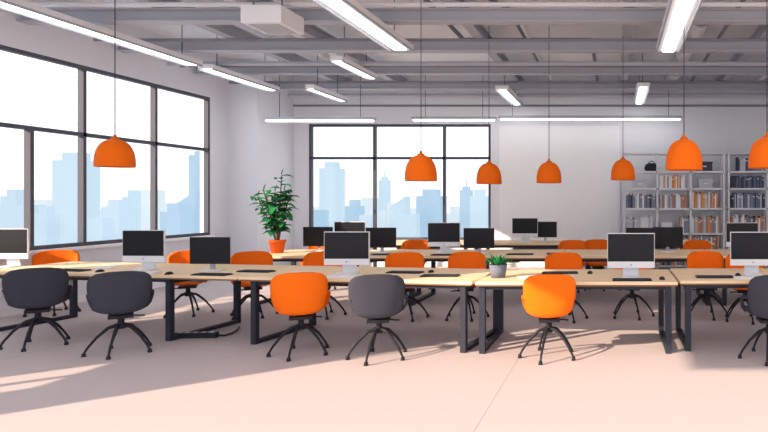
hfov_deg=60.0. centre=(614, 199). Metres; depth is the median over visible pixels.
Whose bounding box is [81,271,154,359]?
office chair
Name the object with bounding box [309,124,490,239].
window
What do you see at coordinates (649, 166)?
handbag
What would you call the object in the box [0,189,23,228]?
tower
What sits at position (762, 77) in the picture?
ceiling pipe
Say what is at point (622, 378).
floor
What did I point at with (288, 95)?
ceiling pipe
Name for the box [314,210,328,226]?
tower
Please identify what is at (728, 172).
bookshelf
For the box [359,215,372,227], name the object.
tower
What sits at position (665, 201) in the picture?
books
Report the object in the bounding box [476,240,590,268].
office desk
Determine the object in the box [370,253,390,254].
keyboard
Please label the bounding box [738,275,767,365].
office chair
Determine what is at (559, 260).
office chair
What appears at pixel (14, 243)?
desktop computer
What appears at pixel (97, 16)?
ceiling beam
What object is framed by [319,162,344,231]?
tower
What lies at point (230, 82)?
ceiling pipe
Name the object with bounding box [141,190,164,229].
tower
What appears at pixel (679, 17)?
fluorescent light
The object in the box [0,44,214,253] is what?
window
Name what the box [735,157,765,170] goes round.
books
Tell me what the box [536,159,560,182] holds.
pendant lamp
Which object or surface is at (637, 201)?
books
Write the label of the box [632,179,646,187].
storage box
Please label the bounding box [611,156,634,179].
pendant lamp
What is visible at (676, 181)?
books
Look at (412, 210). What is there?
tower
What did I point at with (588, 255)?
office desk
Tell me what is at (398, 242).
office desk
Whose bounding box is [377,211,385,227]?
tower
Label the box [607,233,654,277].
desktop computer
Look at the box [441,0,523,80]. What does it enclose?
joist
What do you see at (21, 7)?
fluorescent light
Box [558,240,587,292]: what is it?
office chair
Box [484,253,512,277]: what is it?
potted succulent
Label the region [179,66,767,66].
ceiling pipe
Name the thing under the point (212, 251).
computer monitor
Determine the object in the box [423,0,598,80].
ceiling pipe
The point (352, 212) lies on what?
tower
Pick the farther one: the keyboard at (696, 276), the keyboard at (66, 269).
the keyboard at (66, 269)
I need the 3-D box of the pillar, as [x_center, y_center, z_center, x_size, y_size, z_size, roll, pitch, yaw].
[-7.795,-0.700,13.280,0.610,4.500,1.440,0,0,0]
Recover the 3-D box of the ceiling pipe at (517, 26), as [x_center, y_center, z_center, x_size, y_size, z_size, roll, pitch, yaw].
[-2.017,-2.870,9.163,0.941,0.059,8.680,0,0,11]
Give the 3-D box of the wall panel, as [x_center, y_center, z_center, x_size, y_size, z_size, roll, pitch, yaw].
[-1.288,-0.140,13.988,2.809,3.180,0.025,0,0,0]
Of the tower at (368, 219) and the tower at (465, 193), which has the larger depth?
the tower at (465, 193)
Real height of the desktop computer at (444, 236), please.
0.470 m
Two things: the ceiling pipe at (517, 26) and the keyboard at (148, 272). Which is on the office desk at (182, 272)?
the keyboard at (148, 272)
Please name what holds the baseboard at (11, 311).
attached to the wall at (53, 41)
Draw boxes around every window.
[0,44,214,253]
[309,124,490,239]
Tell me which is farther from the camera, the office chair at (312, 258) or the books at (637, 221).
the books at (637, 221)
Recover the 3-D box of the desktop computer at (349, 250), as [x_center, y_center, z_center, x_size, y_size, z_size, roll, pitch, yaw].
[-2.970,0.585,6.660,0.500,0.470,0.170,0,0,0]
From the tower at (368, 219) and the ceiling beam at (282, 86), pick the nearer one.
the ceiling beam at (282, 86)
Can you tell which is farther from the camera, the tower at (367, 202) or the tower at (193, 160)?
the tower at (367, 202)
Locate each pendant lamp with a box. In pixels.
[93,0,135,167]
[405,151,436,180]
[476,160,501,183]
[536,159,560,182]
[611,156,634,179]
[666,134,701,170]
[748,132,767,168]
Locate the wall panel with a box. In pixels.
[499,126,619,248]
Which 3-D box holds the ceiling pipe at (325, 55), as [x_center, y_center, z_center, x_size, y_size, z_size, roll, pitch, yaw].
[-5.500,-2.750,9.950,0.099,0.099,7.900,0,0,0]
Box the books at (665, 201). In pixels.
[659,194,686,207]
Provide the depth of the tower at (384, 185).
89.99 m
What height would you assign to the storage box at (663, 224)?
0.230 m
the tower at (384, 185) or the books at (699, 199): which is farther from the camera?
the tower at (384, 185)
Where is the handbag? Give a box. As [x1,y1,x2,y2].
[644,161,658,170]
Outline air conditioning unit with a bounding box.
[241,0,303,34]
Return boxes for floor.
[0,267,767,431]
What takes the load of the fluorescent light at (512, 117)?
hanging from the ceiling
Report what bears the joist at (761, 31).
attached to the wall at (726, 130)
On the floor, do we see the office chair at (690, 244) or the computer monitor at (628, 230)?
the office chair at (690, 244)
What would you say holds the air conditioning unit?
hanging from the ceiling
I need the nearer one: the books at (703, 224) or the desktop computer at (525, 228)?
the desktop computer at (525, 228)
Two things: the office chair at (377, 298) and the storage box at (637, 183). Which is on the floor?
the office chair at (377, 298)
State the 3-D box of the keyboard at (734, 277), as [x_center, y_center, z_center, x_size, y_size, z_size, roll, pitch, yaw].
[1.434,0.811,6.280,0.400,0.017,0.130,0,0,0]
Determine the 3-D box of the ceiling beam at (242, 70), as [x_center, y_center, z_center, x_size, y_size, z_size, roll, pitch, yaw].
[-1.050,-2.510,11.600,14.100,0.160,0.140,0,0,0]
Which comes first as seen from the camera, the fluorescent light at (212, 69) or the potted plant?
the potted plant
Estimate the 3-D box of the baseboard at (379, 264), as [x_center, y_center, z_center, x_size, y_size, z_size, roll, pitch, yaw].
[-0.745,1.500,13.990,13.490,0.100,0.020,0,0,0]
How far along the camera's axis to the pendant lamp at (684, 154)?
6.25 m
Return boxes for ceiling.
[67,0,767,60]
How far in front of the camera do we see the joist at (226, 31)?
9.88 m
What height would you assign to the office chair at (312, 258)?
0.850 m
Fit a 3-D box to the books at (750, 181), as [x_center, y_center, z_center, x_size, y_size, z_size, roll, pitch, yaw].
[2.950,-0.405,13.458,0.713,0.279,0.251,0,0,0]
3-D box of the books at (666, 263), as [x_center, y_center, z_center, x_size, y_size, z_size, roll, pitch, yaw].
[1.291,1.314,13.459,2.051,0.272,0.253,0,0,0]
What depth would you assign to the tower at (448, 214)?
89.99 m
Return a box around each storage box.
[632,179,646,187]
[660,222,672,226]
[697,179,712,187]
[698,162,712,170]
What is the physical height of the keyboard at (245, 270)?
0.017 m
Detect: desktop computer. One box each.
[0,229,28,267]
[122,230,165,270]
[324,232,369,274]
[334,222,365,231]
[428,223,459,252]
[512,218,537,241]
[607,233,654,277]
[726,223,757,246]
[730,232,767,274]
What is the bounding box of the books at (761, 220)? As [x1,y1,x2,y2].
[730,214,765,231]
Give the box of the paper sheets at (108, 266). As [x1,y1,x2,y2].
[89,265,120,268]
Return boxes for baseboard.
[0,282,164,317]
[296,262,606,266]
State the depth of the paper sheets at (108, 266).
7.21 m
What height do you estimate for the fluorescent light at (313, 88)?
0.930 m
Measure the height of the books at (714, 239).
0.320 m
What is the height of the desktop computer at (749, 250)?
0.470 m
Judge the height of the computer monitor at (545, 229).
0.390 m
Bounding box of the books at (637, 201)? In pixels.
[626,193,654,207]
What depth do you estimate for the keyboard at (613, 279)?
6.06 m
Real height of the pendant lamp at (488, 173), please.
2.699 m
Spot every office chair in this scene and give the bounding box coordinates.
[0,267,71,351]
[23,250,80,316]
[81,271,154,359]
[163,250,214,317]
[230,251,278,319]
[266,272,330,361]
[300,246,335,288]
[303,251,346,319]
[345,274,407,365]
[385,252,428,321]
[401,239,430,291]
[445,252,489,321]
[518,274,575,364]
[545,252,587,323]
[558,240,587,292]
[584,239,606,290]
[613,268,654,320]
[683,240,716,289]
[687,251,726,320]
[725,254,763,324]
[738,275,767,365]
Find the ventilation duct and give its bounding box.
[665,7,707,80]
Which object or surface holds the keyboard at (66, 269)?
on the office desk at (182, 272)
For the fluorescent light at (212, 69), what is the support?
hanging from the ceiling
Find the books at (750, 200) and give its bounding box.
[730,193,765,207]
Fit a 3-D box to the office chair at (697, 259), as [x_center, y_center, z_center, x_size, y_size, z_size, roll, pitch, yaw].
[1.232,1.125,8.002,0.575,0.850,0.584,0,0,9]
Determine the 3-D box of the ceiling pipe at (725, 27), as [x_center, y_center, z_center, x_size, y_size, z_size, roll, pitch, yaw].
[1.700,-2.650,9.450,0.059,0.059,8.900,0,0,0]
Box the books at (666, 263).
[655,262,686,264]
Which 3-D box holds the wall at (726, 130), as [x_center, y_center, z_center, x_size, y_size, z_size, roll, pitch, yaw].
[-1.050,-0.700,14.100,14.100,4.500,0.200,0,0,0]
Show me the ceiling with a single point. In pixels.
(171, 31)
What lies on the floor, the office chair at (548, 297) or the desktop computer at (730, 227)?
the office chair at (548, 297)
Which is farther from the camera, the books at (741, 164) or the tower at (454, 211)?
the tower at (454, 211)
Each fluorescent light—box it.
[0,0,202,66]
[198,34,279,91]
[263,75,375,121]
[305,54,347,101]
[311,0,413,51]
[330,26,377,79]
[411,75,496,120]
[495,75,522,104]
[498,90,681,119]
[634,53,649,104]
[656,0,702,53]
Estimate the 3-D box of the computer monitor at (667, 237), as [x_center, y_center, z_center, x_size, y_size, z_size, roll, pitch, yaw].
[0.839,0.625,9.530,0.470,0.390,0.170,0,0,0]
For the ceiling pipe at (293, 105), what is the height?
0.049 m
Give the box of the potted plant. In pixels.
[249,168,298,252]
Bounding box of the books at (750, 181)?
[730,175,763,187]
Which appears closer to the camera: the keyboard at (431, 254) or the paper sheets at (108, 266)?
the paper sheets at (108, 266)
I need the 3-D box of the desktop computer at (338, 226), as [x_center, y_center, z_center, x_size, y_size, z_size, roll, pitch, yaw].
[-4.284,0.585,9.710,0.500,0.470,0.170,0,0,0]
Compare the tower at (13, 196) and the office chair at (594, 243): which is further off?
the tower at (13, 196)
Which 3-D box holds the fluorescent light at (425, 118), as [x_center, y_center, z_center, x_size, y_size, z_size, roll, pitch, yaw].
[-3.623,-2.365,13.500,1.890,1.170,0.120,0,0,0]
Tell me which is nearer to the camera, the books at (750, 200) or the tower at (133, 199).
the books at (750, 200)
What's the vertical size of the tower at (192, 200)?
17.600 m
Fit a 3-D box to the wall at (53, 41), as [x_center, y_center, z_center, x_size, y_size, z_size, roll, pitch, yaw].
[-8.200,-0.700,7.740,0.200,4.500,12.920,0,0,0]
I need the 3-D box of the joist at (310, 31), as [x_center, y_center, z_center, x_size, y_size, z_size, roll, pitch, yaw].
[-4.900,-2.710,7.000,0.160,0.200,14.000,0,0,0]
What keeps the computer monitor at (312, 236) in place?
on the office desk at (293, 256)
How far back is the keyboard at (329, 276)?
6.31 m
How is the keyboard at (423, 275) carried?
on the office desk at (467, 278)
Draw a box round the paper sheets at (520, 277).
[517,275,533,279]
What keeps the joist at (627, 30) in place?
attached to the wall at (726, 130)
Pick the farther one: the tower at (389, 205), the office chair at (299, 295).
the tower at (389, 205)
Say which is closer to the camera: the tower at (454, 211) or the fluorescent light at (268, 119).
the fluorescent light at (268, 119)
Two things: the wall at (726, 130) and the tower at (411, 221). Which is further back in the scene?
the tower at (411, 221)
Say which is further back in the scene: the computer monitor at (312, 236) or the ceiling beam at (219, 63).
the ceiling beam at (219, 63)
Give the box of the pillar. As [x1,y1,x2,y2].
[228,59,293,264]
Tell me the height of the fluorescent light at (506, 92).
0.780 m
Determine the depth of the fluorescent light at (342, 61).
10.45 m
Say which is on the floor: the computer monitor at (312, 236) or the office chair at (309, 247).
the office chair at (309, 247)
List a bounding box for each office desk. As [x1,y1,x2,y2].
[0,262,299,340]
[238,266,497,352]
[259,249,426,303]
[357,240,475,266]
[409,249,565,305]
[475,269,677,353]
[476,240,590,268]
[565,249,710,305]
[655,240,714,248]
[670,268,767,350]
[706,249,729,305]
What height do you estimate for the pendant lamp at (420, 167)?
2.709 m
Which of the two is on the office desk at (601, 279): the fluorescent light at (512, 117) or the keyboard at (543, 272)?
the keyboard at (543, 272)
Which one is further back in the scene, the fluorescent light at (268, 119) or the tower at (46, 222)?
the tower at (46, 222)
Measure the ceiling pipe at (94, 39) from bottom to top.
0.044 m
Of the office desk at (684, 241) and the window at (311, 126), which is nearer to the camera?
the office desk at (684, 241)
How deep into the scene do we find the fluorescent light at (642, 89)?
12.25 m
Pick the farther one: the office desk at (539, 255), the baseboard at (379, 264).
the baseboard at (379, 264)
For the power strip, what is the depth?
6.72 m
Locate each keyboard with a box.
[64,268,91,271]
[144,271,161,273]
[191,273,232,275]
[236,269,275,272]
[326,275,361,277]
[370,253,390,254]
[385,270,423,273]
[419,274,459,276]
[430,254,450,255]
[506,253,533,254]
[542,271,577,273]
[612,278,651,280]
[695,275,733,277]
[733,276,755,278]
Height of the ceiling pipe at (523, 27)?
0.069 m
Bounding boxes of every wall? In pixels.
[0,0,227,309]
[294,75,767,248]
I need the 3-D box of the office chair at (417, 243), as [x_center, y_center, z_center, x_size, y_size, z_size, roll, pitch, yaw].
[-3.483,1.125,10.406,0.575,0.850,0.584,0,0,-2]
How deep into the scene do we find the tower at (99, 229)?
64.00 m
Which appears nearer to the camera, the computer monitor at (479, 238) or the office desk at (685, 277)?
the office desk at (685, 277)
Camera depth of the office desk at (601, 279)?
6.06 m
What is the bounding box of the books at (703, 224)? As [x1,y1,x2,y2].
[679,215,718,232]
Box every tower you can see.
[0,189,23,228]
[11,205,45,228]
[34,200,51,205]
[34,206,59,245]
[52,152,99,243]
[88,218,113,240]
[101,200,132,238]
[122,190,140,229]
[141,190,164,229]
[160,204,192,234]
[176,190,199,232]
[188,151,199,194]
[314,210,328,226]
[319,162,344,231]
[345,200,364,221]
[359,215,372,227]
[361,198,377,214]
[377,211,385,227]
[378,169,390,227]
[382,203,394,227]
[389,196,409,236]
[404,214,419,236]
[410,208,415,213]
[416,189,446,236]
[447,213,453,222]
[450,206,458,222]
[459,177,472,236]
[470,190,487,227]
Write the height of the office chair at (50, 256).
0.850 m
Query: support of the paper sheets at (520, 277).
on the office desk at (601, 279)
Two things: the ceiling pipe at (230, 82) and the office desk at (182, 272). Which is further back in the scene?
the ceiling pipe at (230, 82)
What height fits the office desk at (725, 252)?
0.730 m
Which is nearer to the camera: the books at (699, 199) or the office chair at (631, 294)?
the office chair at (631, 294)
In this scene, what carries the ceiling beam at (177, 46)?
attached to the wall
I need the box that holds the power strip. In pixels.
[175,326,239,338]
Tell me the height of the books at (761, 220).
0.408 m
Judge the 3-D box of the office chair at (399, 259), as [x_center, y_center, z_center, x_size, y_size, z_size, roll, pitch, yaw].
[-2.731,1.125,7.860,0.575,0.850,0.584,0,0,-17]
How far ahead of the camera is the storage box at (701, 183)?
13.34 m
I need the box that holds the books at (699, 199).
[692,192,717,207]
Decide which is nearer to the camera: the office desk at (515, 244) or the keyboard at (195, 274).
the keyboard at (195, 274)
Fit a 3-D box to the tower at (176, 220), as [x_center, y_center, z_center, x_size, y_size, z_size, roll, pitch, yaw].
[-47.467,8.480,65.067,2.133,16.141,2.133,0,0,0]
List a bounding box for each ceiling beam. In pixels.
[16,8,767,24]
[116,41,767,52]
[166,61,767,65]
[193,67,767,74]
[274,84,767,89]
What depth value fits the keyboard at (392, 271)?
6.70 m
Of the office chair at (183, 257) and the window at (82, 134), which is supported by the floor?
the office chair at (183, 257)
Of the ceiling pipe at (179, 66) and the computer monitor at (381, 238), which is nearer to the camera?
the computer monitor at (381, 238)
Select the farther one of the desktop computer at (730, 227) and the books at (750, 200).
the books at (750, 200)
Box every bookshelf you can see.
[623,153,724,268]
[725,153,767,267]
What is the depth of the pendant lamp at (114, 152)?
7.01 m
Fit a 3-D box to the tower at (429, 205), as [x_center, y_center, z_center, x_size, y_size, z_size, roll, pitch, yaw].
[-26.803,7.501,87.720,3.440,18.098,3.440,0,0,0]
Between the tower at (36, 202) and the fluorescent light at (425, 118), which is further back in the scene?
the tower at (36, 202)
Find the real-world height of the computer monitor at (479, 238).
0.390 m
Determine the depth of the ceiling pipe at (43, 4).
7.68 m
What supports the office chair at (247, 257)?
on the floor
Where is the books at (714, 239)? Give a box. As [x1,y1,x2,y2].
[676,235,718,248]
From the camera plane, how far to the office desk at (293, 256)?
9.03 m
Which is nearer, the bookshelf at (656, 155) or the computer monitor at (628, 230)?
the computer monitor at (628, 230)
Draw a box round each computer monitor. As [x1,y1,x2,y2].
[190,237,229,270]
[303,227,332,251]
[366,228,395,252]
[464,228,493,253]
[538,222,556,241]
[626,228,655,247]
[653,227,682,251]
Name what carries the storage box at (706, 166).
in the bookshelf at (656, 155)
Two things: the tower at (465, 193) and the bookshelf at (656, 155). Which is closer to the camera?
the bookshelf at (656, 155)
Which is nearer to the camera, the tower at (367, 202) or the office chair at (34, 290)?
the office chair at (34, 290)
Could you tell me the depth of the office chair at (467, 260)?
8.11 m
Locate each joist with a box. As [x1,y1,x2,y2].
[135,0,352,80]
[234,0,407,80]
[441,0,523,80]
[620,0,635,80]
[714,25,767,80]
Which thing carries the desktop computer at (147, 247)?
on the office desk at (182, 272)
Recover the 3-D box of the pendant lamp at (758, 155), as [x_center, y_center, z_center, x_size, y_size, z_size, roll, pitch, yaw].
[1.621,-1.646,6.400,0.390,2.609,0.390,0,0,0]
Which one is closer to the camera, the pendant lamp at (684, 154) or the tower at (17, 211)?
the pendant lamp at (684, 154)
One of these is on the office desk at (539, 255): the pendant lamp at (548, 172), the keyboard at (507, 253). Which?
the keyboard at (507, 253)
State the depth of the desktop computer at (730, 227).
9.29 m
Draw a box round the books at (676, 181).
[659,175,684,187]
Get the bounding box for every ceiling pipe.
[30,2,767,6]
[93,38,767,40]
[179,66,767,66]
[208,0,378,80]
[229,81,767,83]
[287,94,767,96]
[293,105,767,106]
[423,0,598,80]
[489,0,538,60]
[507,0,553,80]
[690,0,745,80]
[756,75,767,80]
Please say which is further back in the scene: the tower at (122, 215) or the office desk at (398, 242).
the tower at (122, 215)
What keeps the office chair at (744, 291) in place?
on the floor
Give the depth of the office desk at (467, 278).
6.43 m
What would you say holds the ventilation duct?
hanging from the ceiling
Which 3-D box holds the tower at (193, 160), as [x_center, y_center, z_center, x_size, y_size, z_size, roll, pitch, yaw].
[-48.767,4.750,70.992,1.983,23.600,1.983,0,0,0]
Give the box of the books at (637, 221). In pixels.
[626,215,651,227]
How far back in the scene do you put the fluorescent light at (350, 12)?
7.62 m
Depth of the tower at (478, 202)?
82.00 m
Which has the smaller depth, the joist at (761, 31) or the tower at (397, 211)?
the joist at (761, 31)
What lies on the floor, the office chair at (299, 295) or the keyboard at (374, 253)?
the office chair at (299, 295)
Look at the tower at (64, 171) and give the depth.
70.00 m
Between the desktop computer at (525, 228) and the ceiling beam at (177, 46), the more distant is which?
the desktop computer at (525, 228)

